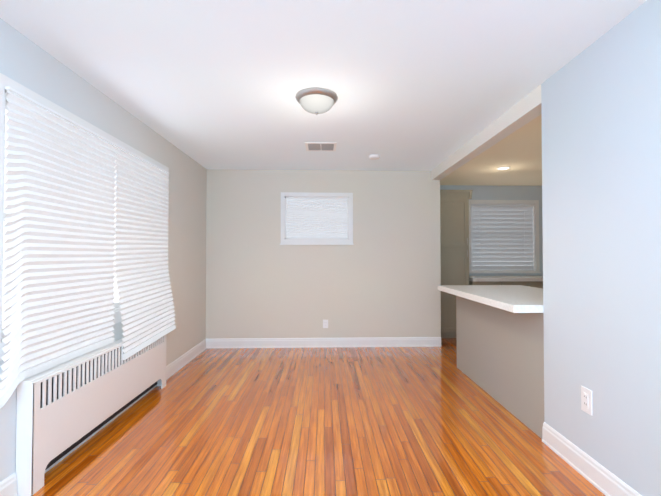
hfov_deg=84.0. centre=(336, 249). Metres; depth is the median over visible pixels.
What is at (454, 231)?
pantry cabinet
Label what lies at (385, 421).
floor
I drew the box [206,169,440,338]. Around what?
wall
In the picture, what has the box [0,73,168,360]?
window
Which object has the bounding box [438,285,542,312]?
countertop
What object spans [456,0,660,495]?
wall
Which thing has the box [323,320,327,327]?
electrical outlet
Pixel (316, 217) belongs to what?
window blind
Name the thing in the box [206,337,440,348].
baseboard
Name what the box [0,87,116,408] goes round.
window blind
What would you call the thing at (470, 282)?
base cabinet
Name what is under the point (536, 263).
window
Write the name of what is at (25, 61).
wall
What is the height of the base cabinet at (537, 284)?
0.864 m
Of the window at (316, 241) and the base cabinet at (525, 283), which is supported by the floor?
the base cabinet at (525, 283)
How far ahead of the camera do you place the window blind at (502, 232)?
6.22 m
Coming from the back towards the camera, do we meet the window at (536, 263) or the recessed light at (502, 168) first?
the window at (536, 263)
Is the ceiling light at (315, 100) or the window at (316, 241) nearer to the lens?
the ceiling light at (315, 100)
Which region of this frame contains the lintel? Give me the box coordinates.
[431,85,540,179]
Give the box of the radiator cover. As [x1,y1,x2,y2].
[16,334,166,495]
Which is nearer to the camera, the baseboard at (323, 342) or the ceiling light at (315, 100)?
the ceiling light at (315, 100)
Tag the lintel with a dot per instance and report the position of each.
(522, 112)
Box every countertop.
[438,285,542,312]
[469,276,542,281]
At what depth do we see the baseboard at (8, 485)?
1.87 m
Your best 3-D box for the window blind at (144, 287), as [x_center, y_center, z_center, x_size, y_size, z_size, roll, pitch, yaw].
[-1.652,0.029,3.255,0.092,1.632,0.970,0,-1,-2]
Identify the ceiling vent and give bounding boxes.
[305,142,336,150]
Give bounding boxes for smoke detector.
[369,155,379,159]
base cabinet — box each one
[469,281,500,284]
[501,281,532,286]
[533,281,542,287]
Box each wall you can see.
[0,18,206,481]
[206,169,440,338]
[440,185,542,275]
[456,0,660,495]
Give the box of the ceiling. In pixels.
[0,0,646,185]
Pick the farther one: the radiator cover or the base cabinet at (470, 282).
the base cabinet at (470, 282)
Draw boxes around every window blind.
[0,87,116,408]
[114,145,175,360]
[286,198,347,237]
[471,204,533,270]
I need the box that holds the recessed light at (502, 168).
[497,167,509,169]
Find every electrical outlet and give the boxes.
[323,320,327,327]
[581,386,591,415]
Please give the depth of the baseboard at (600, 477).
2.07 m
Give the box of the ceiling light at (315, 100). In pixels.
[296,87,337,114]
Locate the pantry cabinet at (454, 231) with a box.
[440,190,472,337]
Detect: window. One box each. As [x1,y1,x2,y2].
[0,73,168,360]
[280,192,353,244]
[469,200,540,272]
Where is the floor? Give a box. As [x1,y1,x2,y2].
[33,338,604,495]
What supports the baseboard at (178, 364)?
attached to the wall at (25, 61)
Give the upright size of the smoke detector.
0.039 m
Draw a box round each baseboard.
[0,472,17,495]
[166,339,206,379]
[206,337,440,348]
[542,422,641,495]
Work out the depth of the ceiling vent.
3.96 m
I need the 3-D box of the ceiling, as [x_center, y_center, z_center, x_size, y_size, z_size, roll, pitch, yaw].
[1.088,-1.192,2.360,5.950,0.100,7.810,0,-1,-2]
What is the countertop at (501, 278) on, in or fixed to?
on the base cabinet at (537, 284)
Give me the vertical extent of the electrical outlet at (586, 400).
0.138 m
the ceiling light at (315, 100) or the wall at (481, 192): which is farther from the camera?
the wall at (481, 192)

